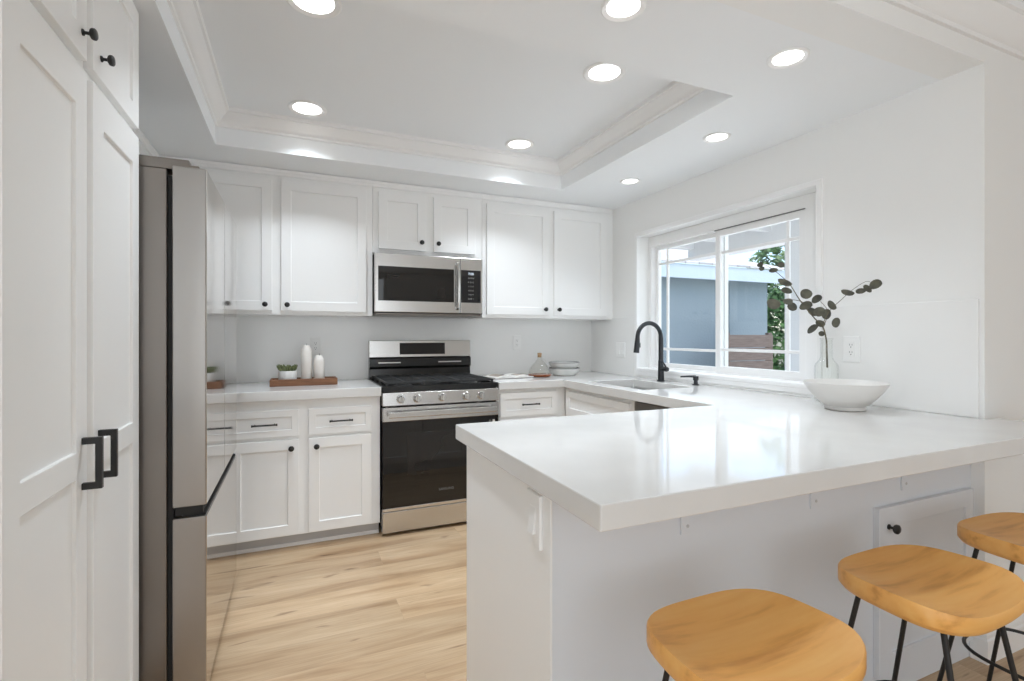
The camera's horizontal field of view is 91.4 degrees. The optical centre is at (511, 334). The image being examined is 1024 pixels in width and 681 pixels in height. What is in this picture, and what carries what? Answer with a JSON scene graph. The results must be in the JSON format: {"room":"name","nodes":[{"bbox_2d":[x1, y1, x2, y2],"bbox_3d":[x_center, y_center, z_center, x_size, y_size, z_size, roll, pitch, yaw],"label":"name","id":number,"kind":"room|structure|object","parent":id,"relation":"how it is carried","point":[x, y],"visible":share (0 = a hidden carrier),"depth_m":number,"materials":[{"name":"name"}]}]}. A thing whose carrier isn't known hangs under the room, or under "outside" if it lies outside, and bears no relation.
{"room":"kitchen","nodes":[
{"label":"kitchen","id":0,"kind":"room"},
{"bbox_2d":[278,370,296,379],"bbox_3d":[-1.411,0.265,3.145,0.106,0.082,0.106,0,0,-23],"label":"pot","id":1,"kind":"object","parent":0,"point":[282,374],"depth_m":3.10,"materials":[{"name":"white ceramic"}]},
{"bbox_2d":[255,316,582,382],"bbox_3d":[-0.898,-0.070,3.774,3.850,2.600,0.160,0,0,-23],"label":"wall","id":2,"kind":"structure","parent":0,"point":[370,316],"depth_m":3.78,"materials":[{"name":"white paint"}]},
{"bbox_2d":[159,155,372,317],"bbox_3d":[-1.531,-0.574,3.208,1.200,0.896,0.371,0,0,-23],"label":"upper cabinet","id":3,"kind":"object","parent":2,"relation":"attached to","point":[304,239],"visible":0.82,"depth_m":3.13,"materials":[{"name":"white paint"}]},
{"bbox_2d":[310,337,320,353],"bbox_3d":[-1.363,0.075,3.471,0.072,0.118,0.009,0,0,-23],"label":"wall outlet","id":4,"kind":"object","parent":2,"relation":"attached to","point":[315,342],"visible":0.93,"depth_m":3.47,"materials":[{"name":"white plastic"}]},
{"bbox_2d":[313,341,317,350],"bbox_3d":[-1.362,0.075,3.468,0.033,0.068,0.003,0,0,-23],"label":"receptacle","id":5,"kind":"object","parent":4,"relation":"attached to","point":[315,343],"depth_m":3.47,"materials":[{"name":"grey plastic"}]},
{"bbox_2d":[236,316,590,382],"bbox_3d":[-0.883,0.093,3.688,3.450,0.446,0.009,0,0,-23],"label":"backsplash","id":6,"kind":"structure","parent":2,"relation":"attached to","point":[263,343],"depth_m":3.68,"materials":[{"name":"white tile"}]},
{"bbox_2d":[372,180,482,258],"bbox_3d":[-0.626,-0.785,3.600,0.771,0.473,0.371,0,0,-23],"label":"upper cabinet","id":7,"kind":"object","parent":2,"relation":"attached to","point":[406,219],"visible":0.98,"depth_m":3.46,"materials":[{"name":"white paint"}]},
{"bbox_2d":[372,252,481,317],"bbox_3d":[-0.614,-0.338,3.561,0.757,0.404,0.435,0,0,-23],"label":"microwave","id":8,"kind":"object","parent":7,"relation":"attached to","point":[403,285],"visible":1,"depth_m":3.39,"materials":[{"name":"silver metal"}]},
{"bbox_2d":[513,335,520,349],"bbox_3d":[0.041,0.062,4.079,0.072,0.118,0.009,0,0,-23],"label":"wall outlet","id":9,"kind":"object","parent":2,"relation":"attached to","point":[516,338],"visible":1,"depth_m":4.08,"materials":[{"name":"white plastic"}]},
{"bbox_2d":[515,338,518,346],"bbox_3d":[0.042,0.062,4.076,0.033,0.068,0.003,0,0,-23],"label":"receptacle","id":10,"kind":"object","parent":9,"relation":"attached to","point":[516,339],"depth_m":4.07,"materials":[{"name":"grey plastic"}]},
{"bbox_2d":[468,194,611,320],"bbox_3d":[0.238,-0.574,3.974,1.109,0.896,0.371,0,0,-23],"label":"upper cabinet","id":11,"kind":"object","parent":2,"relation":"attached to","point":[542,260],"visible":0.99,"depth_m":3.81,"materials":[{"name":"white paint"}]},
{"bbox_2d":[132,0,938,209],"bbox_3d":[-0.372,-1.117,2.509,3.450,0.185,2.580,0,0,-23],"label":"ceiling","id":12,"kind":"structure","parent":0,"point":[721,49],"depth_m":2.15,"materials":[{"name":"white paint"}]},
{"bbox_2d":[167,0,705,175],"bbox_3d":[-0.323,-1.166,2.415,2.118,0.088,1.510,0,0,-23],"label":"trim","id":13,"kind":"structure","parent":12,"relation":"attached to","point":[187,15],"depth_m":2.80,"materials":[{"name":"white paint"}]},
{"bbox_2d":[600,0,645,21],"bbox_3d":[0.347,-1.021,1.559,0.140,0.008,0.140,0,0,-23],"label":"recessed light","id":14,"kind":"object","parent":12,"relation":"in","point":[612,10],"visible":1,"depth_m":1.57,"materials":[{"name":"white paint"}]},
{"bbox_2d":[620,178,639,184],"bbox_3d":[0.785,-1.021,3.328,0.132,0.008,0.132,0,0,-23],"label":"recessed light","id":15,"kind":"object","parent":12,"relation":"in","point":[628,181],"visible":1,"depth_m":3.33,"materials":[{"name":"white paint"}]},
{"bbox_2d":[703,132,730,142],"bbox_3d":[1.061,-1.021,2.589,0.136,0.008,0.136,0,0,-23],"label":"recessed light","id":16,"kind":"object","parent":12,"relation":"in","point":[716,137],"visible":1,"depth_m":2.59,"materials":[{"name":"white paint"}]},
{"bbox_2d":[767,47,809,68],"bbox_3d":[1.019,-1.021,1.847,0.140,0.008,0.140,0,0,-23],"label":"recessed light","id":17,"kind":"object","parent":12,"relation":"in","point":[793,56],"visible":1,"depth_m":1.84,"materials":[{"name":"white paint"}]},
{"bbox_2d":[198,0,1023,158],"bbox_3d":[1.366,-1.270,0.885,5.710,0.120,7.260,0,0,-23],"label":"ceiling","id":18,"kind":"structure","parent":0,"point":[370,65],"depth_m":2.34,"materials":[{"name":"white paint"}]},
{"bbox_2d":[287,100,326,116],"bbox_3d":[-1.093,-1.206,2.671,0.196,0.008,0.196,0,0,-23],"label":"recessed light","id":19,"kind":"object","parent":18,"relation":"in","point":[305,108],"visible":1,"depth_m":2.67,"materials":[{"name":"white paint"}]},
{"bbox_2d":[286,0,341,18],"bbox_3d":[-0.718,-1.206,1.809,0.196,0.008,0.196,0,0,-23],"label":"recessed light","id":20,"kind":"object","parent":18,"relation":"in","point":[322,9],"visible":1,"depth_m":1.84,"materials":[{"name":"white paint"}]},
{"bbox_2d":[505,139,533,149],"bbox_3d":[0.047,-1.206,3.170,0.184,0.008,0.184,0,0,-23],"label":"recessed light","id":21,"kind":"object","parent":18,"relation":"in","point":[514,144],"visible":1,"depth_m":3.17,"materials":[{"name":"white paint"}]},
{"bbox_2d":[583,62,625,83],"bbox_3d":[0.426,-1.206,2.304,0.196,0.008,0.196,0,0,-23],"label":"recessed light","id":22,"kind":"object","parent":18,"relation":"in","point":[599,72],"visible":0.89,"depth_m":2.31,"materials":[{"name":"white paint"}]},
{"bbox_2d":[209,521,1023,680],"bbox_3d":[1.366,1.280,0.885,5.710,0.100,7.260,0,0,-23],"label":"floor","id":23,"kind":"structure","parent":0,"point":[379,606],"depth_m":2.20,"materials":[{"name":"brown wood"}]},
{"bbox_2d":[0,0,138,680],"bbox_3d":[-1.265,0.104,1.062,0.655,2.252,0.855,0,0,-23],"label":"pantry cabinet","id":24,"kind":"object","parent":23,"relation":"on","point":[69,69],"visible":1,"depth_m":1.09,"materials":[{"name":"white paint"}]},
{"bbox_2d":[139,155,235,680],"bbox_3d":[-1.532,0.328,1.927,0.740,1.804,0.919,0,0,-23],"label":"refrigerator","id":25,"kind":"object","parent":23,"relation":"on","point":[187,231],"visible":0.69,"depth_m":1.63,"materials":[{"name":"grey metal"}]},
{"bbox_2d":[234,396,379,554],"bbox_3d":[-1.628,0.801,3.013,1.545,0.858,0.653,0,0,-23],"label":"base cabinet","id":26,"kind":"object","parent":23,"relation":"on","point":[308,471],"visible":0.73,"depth_m":2.90,"materials":[{"name":"white paint"}]},
{"bbox_2d":[236,379,380,402],"bbox_3d":[-1.628,0.344,3.015,1.547,0.055,0.632,0,0,-23],"label":"countertop","id":27,"kind":"structure","parent":26,"relation":"on","point":[348,388],"depth_m":2.93,"materials":[{"name":"white stone"}]},
{"bbox_2d":[270,376,337,386],"bbox_3d":[-1.323,0.295,3.184,0.392,0.042,0.145,0,0,-23],"label":"wooden tray","id":28,"kind":"object","parent":27,"relation":"on","point":[329,380],"visible":1,"depth_m":3.12,"materials":[{"name":"brown wood"}]},
{"bbox_2d":[277,364,297,379],"bbox_3d":[-1.415,0.244,3.148,0.122,0.124,0.124,0,0,-23],"label":"potted succulent","id":29,"kind":"object","parent":28,"relation":"on","point":[285,372],"visible":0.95,"depth_m":3.10,"materials":[{"name":"white ceramic"}]},
{"bbox_2d":[301,344,311,378],"bbox_3d":[-1.313,0.181,3.193,0.066,0.250,0.066,0,0,-23],"label":"pillar candle","id":30,"kind":"object","parent":28,"relation":"on","point":[306,351],"visible":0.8,"depth_m":3.17,"materials":[{"name":"beige wax"}]},
{"bbox_2d":[314,354,324,378],"bbox_3d":[-1.242,0.213,3.220,0.066,0.185,0.066,0,0,-23],"label":"pillar candle","id":31,"kind":"object","parent":28,"relation":"on","point":[319,362],"visible":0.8,"depth_m":3.19,"materials":[{"name":"beige wax"}]},
{"bbox_2d":[368,340,498,533],"bbox_3d":[-0.554,0.635,3.451,0.762,1.190,0.693,0,0,-23],"label":"gas range","id":32,"kind":"object","parent":23,"relation":"on","point":[428,387],"visible":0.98,"depth_m":3.17,"materials":[{"name":"silver"}]},
{"bbox_2d":[369,379,497,392],"bbox_3d":[-0.564,0.334,3.474,0.758,0.040,0.631,0,0,-23],"label":"cooktop","id":33,"kind":"object","parent":32,"relation":"in","point":[387,385],"depth_m":3.22,"materials":[{"name":"black metal"}]},
{"bbox_2d":[496,387,564,420],"bbox_3d":[0.031,0.801,3.731,0.526,0.858,0.653,0,0,-23],"label":"base cabinet","id":34,"kind":"object","parent":23,"relation":"on","point":[514,404],"visible":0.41,"depth_m":3.46,"materials":[{"name":"white paint"}]},
{"bbox_2d":[565,387,635,415],"bbox_3d":[0.792,0.801,3.318,0.647,0.858,0.815,0,0,-23],"label":"base cabinet","id":35,"kind":"object","parent":23,"relation":"on","point":[577,402],"visible":0.11,"depth_m":3.23,"materials":[{"name":"white paint"}]},
{"bbox_2d":[635,401,669,410],"bbox_3d":[1.069,0.802,2.662,0.572,0.856,0.596,0,0,-23],"label":"dishwasher","id":36,"kind":"object","parent":23,"relation":"on","point":[639,406],"visible":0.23,"depth_m":2.73,"materials":[{"name":"black"}]},
{"bbox_2d":[467,446,972,680],"bbox_3d":[0.842,0.801,1.748,1.821,0.857,0.880,0,0,-23],"label":"base cabinet","id":37,"kind":"object","parent":23,"relation":"on","point":[579,607],"visible":0.55,"depth_m":1.47,"materials":[{"name":"white wood"}]},
{"bbox_2d":[527,488,542,550],"bbox_3d":[0.053,0.462,1.256,0.019,0.135,0.076,0,0,-23],"label":"electrical outlet","id":38,"kind":"object","parent":37,"relation":"attached to","point":[534,500],"visible":1,"depth_m":1.24,"materials":[{"name":"white plastic"}]},
{"bbox_2d":[456,371,1023,531],"bbox_3d":[0.468,0.342,2.664,1.935,0.052,2.943,0,0,-23],"label":"countertop","id":39,"kind":"structure","parent":37,"relation":"on","point":[715,448],"depth_m":1.43,"materials":[{"name":"white stone"}]},
{"bbox_2d":[484,373,533,378],"bbox_3d":[-0.028,0.305,3.726,0.330,0.022,0.210,0,0,-29],"label":"open book","id":40,"kind":"object","parent":39,"relation":"on","point":[508,375],"visible":0.88,"depth_m":3.67,"materials":[{"name":"grey paper"}]},
{"bbox_2d":[528,353,550,376],"bbox_3d":[0.209,0.226,3.796,0.178,0.180,0.178,0,0,-23],"label":"glass bottle","id":41,"kind":"object","parent":39,"relation":"on","point":[538,354],"visible":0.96,"depth_m":3.75,"materials":[{"name":"clear glass"}]},
{"bbox_2d":[549,367,579,375],"bbox_3d":[0.409,0.286,3.926,0.246,0.060,0.246,0,0,-23],"label":"stoneware bowl","id":42,"kind":"object","parent":39,"relation":"on","point":[555,371],"visible":0.83,"depth_m":3.83,"materials":[{"name":"grey ceramic"}]},
{"bbox_2d":[549,361,579,368],"bbox_3d":[0.409,0.240,3.926,0.246,0.060,0.246,0,0,-23],"label":"stoneware bowl","id":43,"kind":"object","parent":42,"relation":"on","point":[554,364],"visible":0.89,"depth_m":3.83,"materials":[{"name":"grey ceramic"}]},
{"bbox_2d":[628,387,649,389],"bbox_3d":[0.813,0.469,3.226,0.403,0.201,0.613,0,0,-23],"label":"sink","id":44,"kind":"object","parent":39,"relation":"in","point":[628,387],"visible":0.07,"depth_m":3.51,"materials":[{"name":"silver metal"}]},
{"bbox_2d":[633,321,668,381],"bbox_3d":[0.936,0.111,3.365,0.252,0.410,0.093,0,0,-23],"label":"faucet","id":45,"kind":"object","parent":39,"relation":"on","point":[637,344],"visible":1,"depth_m":3.40,"materials":[{"name":"black metal"}]},
{"bbox_2d":[680,375,698,384],"bbox_3d":[1.125,0.285,3.158,0.114,0.062,0.044,0,0,4],"label":"soap dispenser","id":46,"kind":"object","parent":39,"relation":"on","point":[695,378],"visible":1,"depth_m":3.15,"materials":[{"name":"black metal"}]},
{"bbox_2d":[802,379,890,411],"bbox_3d":[1.418,0.258,2.131,0.312,0.117,0.312,0,0,-23],"label":"serving bowl","id":47,"kind":"object","parent":39,"relation":"on","point":[851,395],"visible":1,"depth_m":2.05,"materials":[{"name":"white ceramic"}]},
{"bbox_3d":[1.489,0.165,2.369,0.100,0.302,0.100,0,0,-23],"label":"glass vase","id":48,"kind":"object","parent":39,"relation":"on","visible":0},
{"bbox_2d":[757,262,881,367],"bbox_3d":[1.406,-0.098,2.321,0.484,0.504,0.186,0,0,22],"label":"branch","id":49,"kind":"object","parent":48,"relation":"in","point":[805,293],"visible":1,"depth_m":2.35,"materials":[{"name":"green plant"}]},
{"bbox_2d":[646,589,866,680],"bbox_3d":[0.470,0.906,0.994,0.398,0.647,0.392,0,0,-23],"label":"bar stool","id":50,"kind":"object","parent":23,"relation":"on","point":[733,634],"visible":1,"depth_m":0.98,"materials":[{"name":"brown wood"}]},
{"bbox_2d":[838,544,1023,680],"bbox_3d":[1.025,0.906,1.237,0.398,0.647,0.392,0,0,-25],"label":"bar stool","id":51,"kind":"object","parent":23,"relation":"on","point":[946,593],"visible":1,"depth_m":1.19,"materials":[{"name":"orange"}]},
{"bbox_2d":[937,512,1023,680],"bbox_3d":[1.569,0.906,1.497,0.398,0.647,0.392,0,0,-22],"label":"bar stool","id":52,"kind":"object","parent":23,"relation":"on","point":[1001,534],"visible":0.87,"depth_m":1.53,"materials":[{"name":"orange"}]},
{"bbox_2d":[593,44,1009,569],"bbox_3d":[1.309,-0.020,3.193,0.180,2.500,2.780,0,0,-23],"label":"wall","id":53,"kind":"structure","parent":0,"point":[916,183],"depth_m":2.10,"materials":[{"name":"white paint"}]},
{"bbox_2d":[610,210,612,319],"bbox_3d":[0.805,-0.574,4.094,0.026,0.895,0.026,0,0,-23],"label":"trim","id":54,"kind":"structure","parent":53,"relation":"attached to","point":[611,214],"depth_m":4.08,"materials":[{"name":"white paint"}]},
{"bbox_2d":[616,342,624,357],"bbox_3d":[0.860,0.118,3.968,0.011,0.118,0.118,0,0,-23],"label":"wall switch","id":55,"kind":"object","parent":53,"relation":"attached to","point":[620,346],"visible":1,"depth_m":3.96,"materials":[{"name":"white plastic"}]},
{"bbox_2d":[636,192,815,388],"bbox_3d":[1.309,-0.235,3.168,0.190,1.020,1.426,0,0,-23],"label":"window","id":56,"kind":"structure","parent":53,"relation":"in","point":[803,208],"depth_m":3.04,"materials":[{"name":"white paint"}]},
{"bbox_2d":[634,178,822,395],"bbox_3d":[1.239,-0.234,3.138,0.032,1.074,1.478,0,0,-23],"label":"trim","id":57,"kind":"structure","parent":53,"relation":"attached to","point":[818,183],"depth_m":2.79,"materials":[{"name":"white paint"}]},
{"bbox_2d":[591,299,978,417],"bbox_3d":[1.233,0.090,3.131,0.009,0.452,2.695,0,0,-23],"label":"backsplash","id":58,"kind":"structure","parent":53,"relation":"attached to","point":[928,352],"depth_m":2.12,"materials":[{"name":"white tile"}]},
{"bbox_2d":[843,336,859,361],"bbox_3d":[1.575,0.065,2.320,0.009,0.120,0.076,0,0,-23],"label":"wall outlet","id":59,"kind":"object","parent":53,"relation":"attached to","point":[851,344],"visible":1,"depth_m":2.31,"materials":[{"name":"white plastic"}]},
{"bbox_2d":[847,342,854,355],"bbox_3d":[1.572,0.065,2.318,0.003,0.068,0.033,0,0,-23],"label":"receptacle","id":60,"kind":"object","parent":59,"relation":"attached to","point":[850,345],"depth_m":2.32,"materials":[{"name":"grey plastic"}]},
{"bbox_2d":[714,0,1023,581],"bbox_3d":[1.049,-0.020,1.642,5.370,2.500,0.140,0,0,-23],"label":"wall","id":61,"kind":"structure","parent":0,"point":[880,29],"depth_m":1.83,"materials":[{"name":"white paint"}]},
{"bbox_2d":[883,0,1023,60],"bbox_3d":[1.095,-1.153,1.536,5.370,0.115,0.090,0,0,-23],"label":"trim","id":62,"kind":"structure","parent":61,"relation":"attached to","point":[997,24],"depth_m":1.80,"materials":[{"name":"white paint"}]},
{"bbox_2d":[970,613,1023,664],"bbox_3d":[2.648,1.164,2.270,1.936,0.132,0.054,0,0,-23],"label":"baseboard","id":63,"kind":"structure","parent":61,"relation":"attached to","point":[983,644],"depth_m":1.90,"materials":[{"name":"white paint"}]},
{"bbox_3d":[-1.175,-0.070,-0.182,0.160,2.600,7.200,0,0,-23],"label":"wall","id":64,"kind":"structure","parent":0,"visible":0},
{"bbox_2d":[132,128,158,156],"bbox_3d":[-1.995,-0.821,2.414,0.389,0.402,0.815,0,0,-23],"label":"upper cabinet","id":65,"kind":"object","parent":64,"relation":"attached to","point":[145,147],"visible":0.02,"depth_m":2.58,"materials":[{"name":"white paint"}]},
{"label":"outside","id":66,"kind":"structure","parent":0,"visible":0},
{"bbox_3d":[5.612,1.430,7.878,11.440,0.100,18.000,0,0,-23],"label":"ground","id":67,"kind":"structure","parent":66,"visible":0},
{"bbox_2d":[661,249,784,366],"bbox_3d":[1.657,-0.420,10.329,6.250,3.600,4.360,0,0,-23],"label":"neighbor house","id":68,"kind":"structure","parent":67,"relation":"on","point":[692,286],"depth_m":9.11,"materials":[{"name":"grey paint"}]},
{"bbox_2d":[671,219,798,371],"bbox_3d":[2.079,0.100,4.071,1.850,2.560,3.380,0,0,-23],"label":"patio cover","id":69,"kind":"object","parent":67,"relation":"on","point":[776,232],"visible":0.09,"depth_m":4.83,"materials":[{"name":"white paint"}]},
{"bbox_2d":[728,333,772,369],"bbox_3d":[4.055,0.670,8.566,1.070,1.420,0.100,0,0,-23],"label":"fence","id":70,"kind":"object","parent":67,"relation":"on","point":[735,359],"visible":0.3,"depth_m":8.53,"materials":[{"name":"brown wood"}]},
{"bbox_2d":[749,245,784,297],"bbox_3d":[8.308,-0.940,14.059,3.114,4.642,3.123,0,0,-23],"label":"tree","id":71,"kind":"object","parent":67,"relation":"on","point":[763,253],"visible":0.09,"depth_m":13.93,"materials":[{"name":"green plant"}]},
{"bbox_2d":[767,288,784,370],"bbox_3d":[5.389,0.223,10.075,0.822,2.392,0.801,0,0,-23],"label":"shrub","id":72,"kind":"object","parent":67,"relation":"on","point":[779,333],"visible":0.23,"depth_m":9.89,"materials":[{"name":"green plant"}]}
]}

